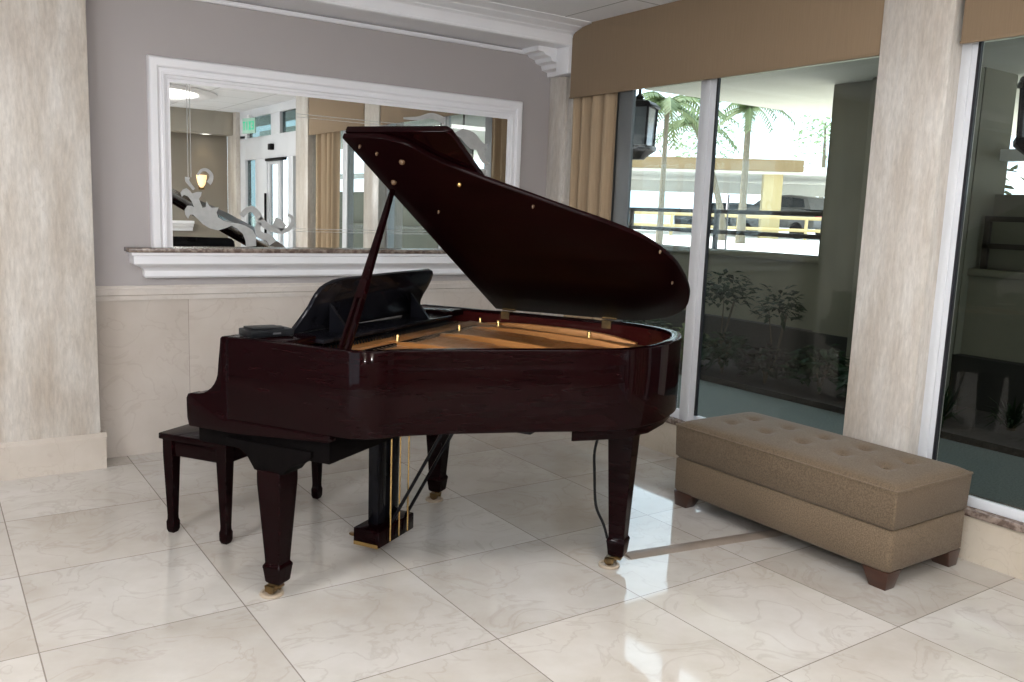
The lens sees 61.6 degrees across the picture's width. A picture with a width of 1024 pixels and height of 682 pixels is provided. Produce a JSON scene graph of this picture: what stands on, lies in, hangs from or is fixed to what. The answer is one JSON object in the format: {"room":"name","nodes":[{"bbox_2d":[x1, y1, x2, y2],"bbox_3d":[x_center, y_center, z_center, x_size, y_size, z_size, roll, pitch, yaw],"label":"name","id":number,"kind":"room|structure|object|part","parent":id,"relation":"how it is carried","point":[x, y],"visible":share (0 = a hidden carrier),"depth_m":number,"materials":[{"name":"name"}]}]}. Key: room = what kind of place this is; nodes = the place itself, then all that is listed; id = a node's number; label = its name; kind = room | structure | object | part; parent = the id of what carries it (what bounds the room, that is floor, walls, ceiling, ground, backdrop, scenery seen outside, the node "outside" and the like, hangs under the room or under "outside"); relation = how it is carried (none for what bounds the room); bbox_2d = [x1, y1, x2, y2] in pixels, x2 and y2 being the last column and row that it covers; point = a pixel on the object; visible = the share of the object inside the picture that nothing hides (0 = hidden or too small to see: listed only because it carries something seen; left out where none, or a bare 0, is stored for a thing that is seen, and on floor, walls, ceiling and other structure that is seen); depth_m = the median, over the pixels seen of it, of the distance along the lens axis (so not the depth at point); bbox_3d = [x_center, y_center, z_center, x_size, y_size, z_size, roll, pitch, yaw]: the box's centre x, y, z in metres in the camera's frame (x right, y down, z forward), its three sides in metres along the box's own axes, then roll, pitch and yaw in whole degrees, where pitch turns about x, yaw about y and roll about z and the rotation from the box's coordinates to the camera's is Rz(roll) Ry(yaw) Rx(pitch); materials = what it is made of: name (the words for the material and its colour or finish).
{"room":"hotel lobby","nodes":[
{"label":"hotel lobby","id":0,"kind":"room"},
{"bbox_2d":[85,0,549,457],"bbox_3d":[-2.995,-0.651,4.272,8.120,2.740,0.172,-4,10,-34],"label":"wall","id":1,"kind":"structure","parent":0,"point":[158,339],"depth_m":4.99,"materials":[{"name":"grey paint"}]},
{"bbox_3d":[-1.066,-0.340,5.569,3.130,0.083,0.022,-4,10,-34],"label":"chair rail","id":2,"kind":"part","parent":1,"relation":"part of","materials":[{"name":"stone"}]},
{"bbox_2d":[124,247,464,277],"bbox_3d":[-0.967,-0.504,5.533,2.810,0.174,0.145,-4,10,-34],"label":"wall ledge","id":3,"kind":"object","parent":1,"relation":"attached to","point":[154,262],"visible":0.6,"depth_m":5.19,"materials":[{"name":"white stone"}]},
{"bbox_2d":[146,54,522,248],"bbox_3d":[-0.982,-1.109,5.474,2.500,1.058,0.050,-4,10,-34],"label":"wall mirror","id":4,"kind":"object","parent":1,"relation":"attached to","point":[239,156],"visible":0.91,"depth_m":5.20,"materials":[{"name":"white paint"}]},
{"bbox_2d":[195,0,590,54],"bbox_3d":[-2.788,-1.875,3.790,7.652,0.163,0.540,-4,10,-34],"label":"trim","id":5,"kind":"structure","parent":1,"relation":"attached to","point":[483,21],"depth_m":5.38,"materials":[{"name":"white paint"}]},
{"bbox_2d":[0,432,1023,681],"bbox_3d":[-0.849,1.335,1.214,7.820,0.120,8.050,-4,10,-34],"label":"floor","id":6,"kind":"structure","parent":0,"point":[501,578],"depth_m":3.37,"materials":[{"name":"beige tile"}]},
{"bbox_2d":[0,0,106,480],"bbox_3d":[-2.760,-0.636,4.231,1.301,2.740,0.208,-4,10,-34],"label":"wall pier","id":7,"kind":"object","parent":6,"relation":"on","point":[50,408],"visible":1,"depth_m":4.41,"materials":[{"name":"stone"}]},
{"bbox_2d":[159,424,322,544],"bbox_3d":[-1.245,0.598,4.072,0.370,0.460,0.750,6,9,22],"label":"piano bench","id":8,"kind":"object","parent":6,"relation":"on","point":[183,441],"visible":0.53,"depth_m":3.74,"materials":[{"name":"brown wood"}]},
{"bbox_3d":[-1.509,0.640,3.819,0.052,0.432,0.052,6,9,22],"label":"leg","id":9,"kind":"part","parent":8,"relation":"part of","materials":[{"name":"brown wood"}]},
{"bbox_3d":[-1.237,0.385,4.040,0.370,0.028,0.750,6,9,22],"label":"seat","id":10,"kind":"part","parent":8,"relation":"part of","materials":[{"name":"brown wood"}]},
{"bbox_3d":[-1.237,0.667,3.710,0.052,0.432,0.052,6,9,22],"label":"leg","id":11,"kind":"part","parent":8,"relation":"part of","materials":[{"name":"brown wood"}]},
{"bbox_3d":[-0.983,0.584,4.329,0.052,0.432,0.052,6,9,22],"label":"leg","id":12,"kind":"part","parent":8,"relation":"part of","materials":[{"name":"brown wood"}]},
{"bbox_2d":[259,588,283,598],"bbox_3d":[-0.914,0.958,3.267,0.092,0.012,0.092,-4,10,-34],"label":"cup","id":13,"kind":"object","parent":6,"relation":"on","point":[278,593],"visible":0.77,"depth_m":3.25,"materials":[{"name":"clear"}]},
{"bbox_2d":[425,496,442,502],"bbox_3d":[-0.398,0.808,4.395,0.092,0.012,0.092,-4,10,-34],"label":"cup","id":14,"kind":"object","parent":6,"relation":"on","point":[428,499],"visible":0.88,"depth_m":4.37,"materials":[{"name":"beige plastic"}]},
{"bbox_2d":[186,126,689,593],"bbox_3d":[-0.176,0.061,3.558,1.618,1.741,1.496,6,9,24],"label":"grand piano","id":15,"kind":"object","parent":6,"relation":"on","point":[365,365],"visible":1,"depth_m":3.21,"materials":[{"name":"brown wood"}]},
{"bbox_3d":[-0.917,0.171,3.109,0.656,0.357,0.042,6,9,24],"label":"arm","id":16,"kind":"part","parent":15,"relation":"part of","materials":[{"name":"brown wood"}]},
{"bbox_2d":[239,325,293,337],"bbox_3d":[-0.909,-0.038,3.182,0.170,0.034,0.112,-5,11,-41],"label":"control box","id":17,"kind":"object","parent":15,"relation":"on","point":[252,331],"visible":1,"depth_m":3.14,"materials":[{"name":"black plastic"}]},
{"bbox_3d":[-0.916,-0.051,3.174,0.120,0.007,0.090,-5,11,-41],"label":"lid","id":18,"kind":"part","parent":17,"relation":"part of","materials":[{"name":"black plastic"}]},
{"bbox_2d":[233,334,315,344],"bbox_3d":[-0.889,-0.006,3.198,0.250,0.029,0.183,6,9,24],"label":"shelf","id":19,"kind":"object","parent":15,"relation":"attached to","point":[296,338],"depth_m":3.15,"materials":[{"name":"brown wood"}]},
{"bbox_3d":[-0.879,0.692,3.223,0.106,0.448,0.106,6,9,24],"label":"leg","id":20,"kind":"part","parent":15,"relation":"part of","materials":[{"name":"brown wood"}]},
{"bbox_3d":[-0.579,-0.059,3.050,0.016,0.213,0.157,5,9,17],"label":"prop leg","id":21,"kind":"part","parent":15,"relation":"part of","materials":[{"name":"brown wood"}]},
{"bbox_3d":[-0.556,-0.057,3.039,0.017,0.213,0.158,4,9,15],"label":"prop leg","id":22,"kind":"part","parent":15,"relation":"part of","materials":[{"name":"brown wood"}]},
{"bbox_3d":[-0.621,0.864,3.644,0.120,0.016,0.006,6,9,24],"label":"lyre foot plate","id":23,"kind":"part","parent":15,"relation":"part of","materials":[{"name":"gold metal"}]},
{"bbox_2d":[297,313,451,343],"bbox_3d":[-0.606,-0.068,3.721,0.243,0.017,1.006,6,9,24],"label":"desk tray","id":24,"kind":"object","parent":15,"relation":"on","point":[322,334],"depth_m":3.68,"materials":[{"name":"black paint"}]},
{"bbox_3d":[-0.512,0.604,3.639,0.008,0.510,0.008,6,9,24],"label":"pedal rod","id":25,"kind":"part","parent":15,"relation":"part of","materials":[{"name":"gold metal"}]},
{"bbox_3d":[-0.483,0.596,3.702,0.007,0.510,0.007,-6,12,-43],"label":"pedal rod","id":26,"kind":"part","parent":15,"relation":"part of","materials":[{"name":"gold metal"}]},
{"bbox_3d":[-0.454,0.588,3.765,0.007,0.510,0.007,2,9,2],"label":"pedal rod","id":27,"kind":"part","parent":15,"relation":"part of","materials":[{"name":"gold metal"}]},
{"bbox_3d":[-0.400,-0.002,3.628,0.020,0.020,1.080,6,9,24],"label":"damper rail","id":28,"kind":"part","parent":15,"relation":"part of","materials":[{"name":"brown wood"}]},
{"bbox_3d":[-0.373,0.543,4.348,0.106,0.448,0.106,6,9,24],"label":"leg","id":29,"kind":"part","parent":15,"relation":"part of","materials":[{"name":"brown wood"}]},
{"bbox_2d":[421,305,463,316],"bbox_3d":[-0.393,-0.148,4.273,0.250,0.029,0.183,6,9,24],"label":"shelf","id":30,"kind":"object","parent":15,"relation":"attached to","point":[431,309],"depth_m":4.25,"materials":[{"name":"brown wood"}]},
{"bbox_3d":[-0.044,0.058,3.480,1.189,0.048,1.362,6,9,24],"label":"iron plate","id":31,"kind":"part","parent":15,"relation":"part of","materials":[{"name":"gold metal"}]},
{"bbox_3d":[0.137,-0.396,3.441,1.042,0.731,1.308,6,9,24],"label":"lid","id":32,"kind":"part","parent":15,"relation":"part of","materials":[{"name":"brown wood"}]},
{"bbox_2d":[593,440,607,538],"bbox_3d":[0.376,0.568,3.597,0.083,0.543,0.038,4,9,12],"label":"power cord","id":33,"kind":"object","parent":15,"relation":"hanging from","point":[596,441],"visible":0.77,"depth_m":3.61,"materials":[{"name":"black rubber"}]},
{"bbox_3d":[0.500,0.308,3.522,0.230,0.055,0.838,6,9,24],"label":"leg plate","id":34,"kind":"part","parent":15,"relation":"part of","materials":[{"name":"brown wood"}]},
{"bbox_3d":[0.456,0.626,3.597,0.106,0.568,0.106,6,9,24],"label":"leg","id":35,"kind":"part","parent":15,"relation":"part of","materials":[{"name":"brown wood"}]},
{"bbox_2d":[598,559,619,569],"bbox_3d":[0.412,0.950,3.654,0.092,0.012,0.092,-4,10,-34],"label":"cup","id":36,"kind":"object","parent":6,"relation":"on","point":[616,565],"visible":0.81,"depth_m":3.63,"materials":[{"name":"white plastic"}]},
{"bbox_2d":[625,529,786,559],"bbox_3d":[1.106,0.918,4.040,1.333,0.011,0.076,-2,9,-25],"label":"cord cover","id":37,"kind":"object","parent":6,"relation":"on","point":[643,553],"visible":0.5,"depth_m":3.91,"materials":[{"name":"beige plastic"}]},
{"bbox_2d":[674,412,973,590],"bbox_3d":[1.416,0.693,4.104,0.584,0.460,1.238,-4,10,-34],"label":"ottoman","id":38,"kind":"object","parent":6,"relation":"on","point":[886,510],"visible":1,"depth_m":3.77,"materials":[{"name":"beige fabric"}]},
{"bbox_3d":[1.420,0.583,4.088,0.572,0.167,1.226,-4,10,-34],"label":"lid","id":39,"kind":"part","parent":38,"relation":"part of","materials":[{"name":"beige fabric"}]},
{"bbox_2d":[679,412,969,491],"bbox_3d":[1.424,0.484,4.073,0.568,0.036,1.222,-4,10,-34],"label":"cushion","id":40,"kind":"object","parent":38,"relation":"on","point":[878,468],"depth_m":3.89,"materials":[{"name":"beige fabric"}]},
{"bbox_2d":[485,0,678,26],"bbox_3d":[-0.687,-1.491,0.798,8.120,0.120,8.300,-4,10,-34],"label":"ceiling","id":41,"kind":"structure","parent":0,"point":[587,10],"depth_m":5.30,"materials":[{"name":"white paint"}]},
{"bbox_2d":[541,0,1023,580],"bbox_3d":[1.667,-3.731,4.181,0.355,9.200,22.000,-4,10,-34],"label":"wall","id":42,"kind":"structure","parent":0,"point":[921,48],"depth_m":3.97,"materials":[{"name":"beige stone"}]},
{"bbox_2d":[522,28,580,77],"bbox_3d":[0.280,-2.019,6.014,0.288,0.310,0.331,-4,10,-34],"label":"trim","id":43,"kind":"structure","parent":42,"relation":"attached to","point":[555,62],"depth_m":5.99,"materials":[{"name":"white paint"}]},
{"bbox_3d":[0.236,-2.049,6.056,0.266,0.057,0.195,-4,10,-34],"label":"cap plate","id":44,"kind":"part","parent":43,"relation":"part of","materials":[{"name":"white paint"}]},
{"bbox_2d":[606,78,720,420],"bbox_3d":[1.101,-0.588,5.220,0.098,2.162,2.432,-4,10,-34],"label":"window","id":45,"kind":"structure","parent":42,"relation":"in","point":[710,89],"depth_m":5.18,"materials":[{"name":"white metal"}]},
{"bbox_3d":[0.588,-0.727,6.021,0.030,2.162,0.510,-4,10,-34],"label":"frame","id":46,"kind":"part","parent":45,"relation":"part of","materials":[{"name":"grey metal"}]},
{"bbox_3d":[0.719,-0.678,5.726,0.030,2.162,0.131,-4,10,-34],"label":"frame","id":47,"kind":"part","parent":45,"relation":"part of","materials":[{"name":"grey metal"}]},
{"bbox_3d":[1.221,0.498,5.100,0.030,0.060,1.791,-4,10,-34],"label":"sill frame","id":48,"kind":"part","parent":45,"relation":"part of","materials":[{"name":"white metal"}]},
{"bbox_2d":[569,0,884,98],"bbox_3d":[1.076,-1.744,4.954,0.024,0.477,2.353,-4,10,-34],"label":"window valance","id":49,"kind":"object","parent":42,"relation":"attached to","point":[681,41],"visible":1,"depth_m":4.84,"materials":[{"name":"beige fabric"}]},
{"bbox_2d":[564,92,617,319],"bbox_3d":[0.517,-0.695,5.958,0.070,2.108,0.468,-4,10,-34],"label":"curtain","id":50,"kind":"object","parent":49,"relation":"hanging from","point":[594,119],"visible":0.36,"depth_m":5.84,"materials":[{"name":"beige fabric"}]},
{"bbox_2d":[917,41,1023,521],"bbox_3d":[2.412,-0.254,3.315,0.088,2.162,1.545,-4,10,-34],"label":"window","id":51,"kind":"structure","parent":42,"relation":"in","point":[971,57],"depth_m":3.86,"materials":[{"name":"white metal"}]},
{"bbox_3d":[1.977,-0.357,3.899,0.038,2.162,0.074,-4,10,-34],"label":"frame","id":52,"kind":"part","parent":51,"relation":"part of","materials":[{"name":"white metal"}]},
{"bbox_3d":[2.397,0.790,3.442,0.080,0.060,1.471,-4,10,-34],"label":"sill frame","id":53,"kind":"part","parent":51,"relation":"part of","materials":[{"name":"white metal"}]},
{"bbox_2d":[960,0,1023,43],"bbox_3d":[2.378,-1.414,3.071,0.024,0.477,1.508,-4,10,-34],"label":"window valance","id":54,"kind":"object","parent":42,"relation":"attached to","point":[983,20],"visible":1,"depth_m":3.60,"materials":[{"name":"beige fabric"}]},
{"bbox_3d":[2.226,-2.121,4.851,1.150,0.140,22.000,-4,10,-34],"label":"porch roof","id":55,"kind":"structure","parent":42,"relation":"attached to","visible":0},
{"bbox_2d":[632,89,660,159],"bbox_3d":[0.958,-1.851,6.430,0.258,0.965,0.258,6,10,26],"label":"lantern","id":56,"kind":"object","parent":55,"relation":"hanging from","point":[646,111],"visible":0.55,"depth_m":6.37,"materials":[{"name":"brown metal"}]},
{"bbox_3d":[0.949,-1.609,6.466,0.210,0.275,0.210,6,10,26],"label":"glass","id":57,"kind":"part","parent":56,"relation":"part of","materials":[{"name":"glass"}]},
{"bbox_2d":[1013,76,1023,154],"bbox_3d":[2.771,-1.457,4.424,0.258,1.015,0.258,6,10,26],"label":"lantern","id":58,"kind":"object","parent":55,"relation":"hanging from","point":[1018,142],"visible":1,"depth_m":4.43,"materials":[{"name":"brown metal"}]},
{"label":"outside","id":59,"kind":"structure","parent":0,"visible":0},
{"bbox_2d":[634,227,819,255],"bbox_3d":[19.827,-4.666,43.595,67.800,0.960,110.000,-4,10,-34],"label":"low wall","id":60,"kind":"structure","parent":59,"point":[752,243],"depth_m":24.75,"materials":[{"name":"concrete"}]},
{"bbox_2d":[630,191,681,227],"bbox_3d":[7.491,-10.066,61.830,9.300,3.400,18.200,4,9,10],"label":"building","id":61,"kind":"structure","parent":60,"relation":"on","point":[641,199],"depth_m":52.62,"materials":[{"name":"white paint"}]},
{"bbox_2d":[642,91,726,243],"bbox_3d":[3.111,-3.624,18.282,2.242,3.242,2.397,-4,10,-34],"label":"palm tree","id":62,"kind":"object","parent":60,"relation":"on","point":[669,106],"visible":0.56,"depth_m":18.27,"materials":[{"name":"green plant"}]},
{"bbox_2d":[655,111,739,239],"bbox_3d":[5.628,-5.170,26.860,2.913,3.972,2.781,2,9,2],"label":"palm tree","id":63,"kind":"object","parent":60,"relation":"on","point":[683,122],"visible":0.36,"depth_m":26.92,"materials":[{"name":"green plant"}]},
{"bbox_2d":[667,103,738,157],"bbox_3d":[12.705,-11.651,57.222,4.986,8.304,5.037,2,9,-3],"label":"tree","id":64,"kind":"object","parent":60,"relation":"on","point":[681,145],"visible":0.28,"depth_m":56.74,"materials":[{"name":"green plant"}]},
{"bbox_2d":[674,203,757,231],"bbox_3d":[9.836,-5.749,40.189,4.465,1.450,1.800,4,9,10],"label":"car","id":65,"kind":"object","parent":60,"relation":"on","point":[687,220],"visible":0.1,"depth_m":39.46,"materials":[{"name":"paint"}]},
{"bbox_2d":[629,211,821,240],"bbox_3d":[7.170,-4.323,32.001,17.073,0.860,0.120,4,9,9],"label":"barrier","id":66,"kind":"object","parent":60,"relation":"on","point":[805,230],"visible":0.16,"depth_m":31.67,"materials":[{"name":"beige paint"}]},
{"bbox_3d":[5.977,-4.387,32.194,0.111,0.840,0.111,0,9,-12],"label":"post","id":67,"kind":"part","parent":66,"relation":"part of","materials":[{"name":"beige paint"}]},
{"bbox_3d":[7.184,-4.689,31.946,16.953,0.120,0.120,4,9,9],"label":"rail","id":68,"kind":"part","parent":66,"relation":"part of","materials":[{"name":"metal"}]},
{"bbox_3d":[7.168,-4.254,32.011,16.953,0.120,0.120,4,9,9],"label":"rail","id":69,"kind":"part","parent":66,"relation":"part of","materials":[{"name":"beige paint"}]},
{"bbox_3d":[10.751,-4.093,31.429,0.111,0.840,0.111,0,9,-12],"label":"post","id":70,"kind":"part","parent":66,"relation":"part of","materials":[{"name":"beige paint"}]},
{"bbox_2d":[724,194,729,248],"bbox_3d":[4.513,-2.499,18.080,0.060,1.180,0.300,4,9,13],"label":"metal post","id":71,"kind":"object","parent":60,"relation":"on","point":[728,195],"visible":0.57,"depth_m":18.05,"materials":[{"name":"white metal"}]},
{"bbox_2d":[717,101,795,243],"bbox_3d":[6.545,-4.800,24.260,2.583,4.058,2.363,-4,10,-34],"label":"palm tree","id":72,"kind":"object","parent":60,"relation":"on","point":[749,112],"visible":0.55,"depth_m":23.92,"materials":[{"name":"green plant"}]},
{"bbox_2d":[731,195,823,238],"bbox_3d":[11.412,-5.210,35.973,1.800,1.750,4.466,-3,10,-32],"label":"car","id":73,"kind":"object","parent":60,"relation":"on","point":[788,202],"visible":0.26,"depth_m":34.54,"materials":[{"name":"silver metal"}]},
{"bbox_2d":[782,113,830,197],"bbox_3d":[20.275,-11.904,55.425,5.602,9.893,5.849,2,9,2],"label":"tree","id":74,"kind":"object","parent":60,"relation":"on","point":[825,126],"visible":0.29,"depth_m":55.40,"materials":[{"name":"green plant"}]},
{"bbox_3d":[20.352,-13.962,55.117,5.601,5.729,5.849,2,9,2],"label":"crown","id":75,"kind":"part","parent":74,"relation":"part of","materials":[{"name":"green plant"}]},
{"bbox_2d":[631,156,1023,238],"bbox_3d":[8.193,-6.165,37.493,22.937,2.950,9.723,4,9,9],"label":"building","id":76,"kind":"structure","parent":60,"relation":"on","point":[771,179],"depth_m":32.98,"materials":[{"name":"yellow concrete"}]},
{"bbox_2d":[1004,164,1023,194],"bbox_3d":[5.606,-0.920,6.943,1.039,1.441,4.703,-4,10,-34],"label":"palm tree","id":77,"kind":"object","parent":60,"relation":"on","point":[1015,167],"visible":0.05,"depth_m":8.13,"materials":[{"name":"green plant"}]},
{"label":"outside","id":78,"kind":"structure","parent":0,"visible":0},
{"bbox_2d":[677,375,1023,508],"bbox_3d":[2.351,0.819,5.454,1.880,0.120,22.000,-4,10,-34],"label":"ground walk","id":79,"kind":"structure","parent":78,"point":[997,476],"depth_m":6.17,"materials":[{"name":"grey concrete"}]},
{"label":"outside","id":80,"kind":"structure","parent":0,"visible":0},
{"bbox_2d":[679,355,1023,457],"bbox_3d":[3.582,0.715,6.287,1.100,0.170,22.000,-4,10,-34],"label":"planting bed","id":81,"kind":"object","parent":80,"point":[972,430],"visible":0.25,"depth_m":6.97,"materials":[{"name":"plant"}]},
{"bbox_2d":[625,319,667,326],"bbox_3d":[1.345,-0.072,8.922,0.641,0.445,0.641,-4,10,-34],"label":"shrub","id":82,"kind":"object","parent":81,"relation":"on","point":[652,320],"visible":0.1,"depth_m":8.81,"materials":[{"name":"green plant"}]},
{"bbox_2d":[663,323,709,363],"bbox_3d":[1.692,0.029,8.460,0.654,0.407,0.633,-4,10,-34],"label":"shrub","id":83,"kind":"object","parent":81,"relation":"on","point":[683,324],"visible":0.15,"depth_m":8.35,"materials":[{"name":"green plant"}]},
{"bbox_2d":[701,331,751,372],"bbox_3d":[1.981,0.101,8.029,0.639,0.416,0.638,4,9,14],"label":"shrub","id":84,"kind":"object","parent":81,"relation":"on","point":[721,353],"visible":0.86,"depth_m":7.92,"materials":[{"name":"green plant"}]},
{"bbox_3d":[2.008,0.161,8.075,0.125,0.284,0.213,-4,10,-34],"label":"stem","id":85,"kind":"part","parent":84,"relation":"part of","materials":[{"name":"green plant"}]},
{"bbox_2d":[705,269,758,363],"bbox_3d":[2.100,-0.231,8.472,0.668,0.946,0.680,8,10,34],"label":"shrub","id":86,"kind":"object","parent":81,"relation":"on","point":[720,293],"visible":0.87,"depth_m":8.38,"materials":[{"name":"green plant"}]},
{"bbox_3d":[2.107,-0.097,8.520,0.088,0.667,0.218,-1,9,-21],"label":"stem","id":87,"kind":"part","parent":86,"relation":"part of","materials":[{"name":"brown plant"}]},
{"bbox_2d":[732,343,799,383],"bbox_3d":[2.253,0.212,7.605,0.611,0.342,0.605,8,10,34],"label":"shrub","id":88,"kind":"object","parent":81,"relation":"on","point":[766,356],"visible":0.96,"depth_m":7.52,"materials":[{"name":"green plant"}]},
{"bbox_3d":[2.248,0.251,7.632,0.152,0.257,0.170,2,9,2],"label":"stem","id":89,"kind":"part","parent":88,"relation":"part of","materials":[{"name":"plant"}]},
{"bbox_2d":[749,283,806,371],"bbox_3d":[2.460,-0.098,7.972,0.567,0.857,0.520,-4,10,-34],"label":"shrub","id":90,"kind":"object","parent":81,"relation":"on","point":[784,314],"visible":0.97,"depth_m":7.89,"materials":[{"name":"green plant"}]},
{"bbox_3d":[2.464,0.026,8.002,0.078,0.604,0.187,-6,12,-42],"label":"stem","id":91,"kind":"part","parent":90,"relation":"part of","materials":[{"name":"brown plant"}]},
{"bbox_2d":[778,344,849,393],"bbox_3d":[2.586,0.231,7.215,0.660,0.442,0.619,-4,10,-34],"label":"shrub","id":92,"kind":"object","parent":81,"relation":"on","point":[812,366],"visible":0.9,"depth_m":7.14,"materials":[{"name":"green plant"}]},
{"bbox_3d":[2.616,0.296,7.186,0.223,0.326,0.113,-4,10,-34],"label":"stem","id":93,"kind":"part","parent":92,"relation":"part of","materials":[{"name":"brown plant"}]},
{"bbox_2d":[832,361,849,396],"bbox_3d":[2.814,0.327,6.760,0.636,0.407,0.658,-4,10,-34],"label":"shrub","id":94,"kind":"object","parent":81,"relation":"on","point":[840,384],"visible":0.06,"depth_m":6.75,"materials":[{"name":"green plant"}]},
{"bbox_2d":[941,383,978,427],"bbox_3d":[3.168,0.448,6.350,0.455,0.318,0.451,-4,10,-34],"label":"grass plant","id":95,"kind":"object","parent":81,"relation":"on","point":[946,408],"visible":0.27,"depth_m":6.30,"materials":[{"name":"green plant"}]},
{"bbox_2d":[981,395,1023,430],"bbox_3d":[3.627,0.490,6.195,0.468,0.305,0.481,6,9,23],"label":"grass plant","id":96,"kind":"object","parent":81,"relation":"on","point":[1011,418],"visible":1,"depth_m":6.16,"materials":[{"name":"green plant"}]},
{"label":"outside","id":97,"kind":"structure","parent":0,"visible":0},
{"bbox_2d":[632,67,1023,419],"bbox_3d":[3.587,-0.840,7.245,0.650,2.720,24.000,-4,10,-34],"label":"wall","id":98,"kind":"structure","parent":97,"point":[986,354],"depth_m":7.52,"materials":[{"name":"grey paint"}]},
{"bbox_2d":[629,207,822,256],"bbox_3d":[1.819,-1.302,9.811,0.044,0.422,4.100,-4,10,-34],"label":"railing","id":99,"kind":"object","parent":98,"relation":"on","point":[715,231],"visible":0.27,"depth_m":9.09,"materials":[{"name":"brown metal"}]},
{"bbox_3d":[1.438,-1.387,10.362,0.044,0.400,0.044,-4,10,-34],"label":"post","id":100,"kind":"part","parent":99,"relation":"part of","materials":[{"name":"brown metal"}]},
{"bbox_3d":[2.198,-1.194,9.263,0.044,0.400,0.044,-4,10,-34],"label":"post","id":101,"kind":"part","parent":99,"relation":"part of","materials":[{"name":"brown metal"}]},
{"bbox_3d":[1.818,-1.276,9.815,0.044,0.044,4.100,-4,10,-34],"label":"rail","id":102,"kind":"part","parent":99,"relation":"part of","materials":[{"name":"brown metal"}]},
{"bbox_3d":[1.825,-1.488,9.783,0.044,0.044,4.100,-4,10,-34],"label":"rail","id":103,"kind":"part","parent":99,"relation":"part of","materials":[{"name":"brown metal"}]},
{"bbox_3d":[2.958,-1.001,8.164,0.044,0.400,0.044,-4,10,-34],"label":"post","id":104,"kind":"part","parent":99,"relation":"part of","materials":[{"name":"brown metal"}]},
{"bbox_2d":[645,36,1023,135],"bbox_3d":[7.890,-1.724,4.261,6.000,0.230,14.550,-4,10,-34],"label":"ceiling","id":105,"kind":"structure","parent":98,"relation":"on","point":[805,89],"depth_m":7.76,"materials":[{"name":"paint"}]},
{"bbox_2d":[979,216,1023,268],"bbox_3d":[5.274,-0.423,4.812,0.044,0.422,5.220,-4,10,-34],"label":"railing","id":106,"kind":"object","parent":98,"relation":"on","point":[986,245],"visible":1,"depth_m":6.87,"materials":[{"name":"brown metal"}]},
{"bbox_3d":[3.819,-0.782,6.919,0.044,0.400,0.044,-4,10,-34],"label":"post","id":107,"kind":"part","parent":106,"relation":"part of","materials":[{"name":"brown metal"}]},
{"bbox_3d":[5.273,-0.398,4.816,0.044,0.044,5.220,-4,10,-34],"label":"rail","id":108,"kind":"part","parent":106,"relation":"part of","materials":[{"name":"brown metal"}]},
{"bbox_3d":[5.281,-0.610,4.785,0.044,0.044,5.220,-4,10,-34],"label":"rail","id":109,"kind":"part","parent":106,"relation":"part of","materials":[{"name":"brown metal"}]}
]}

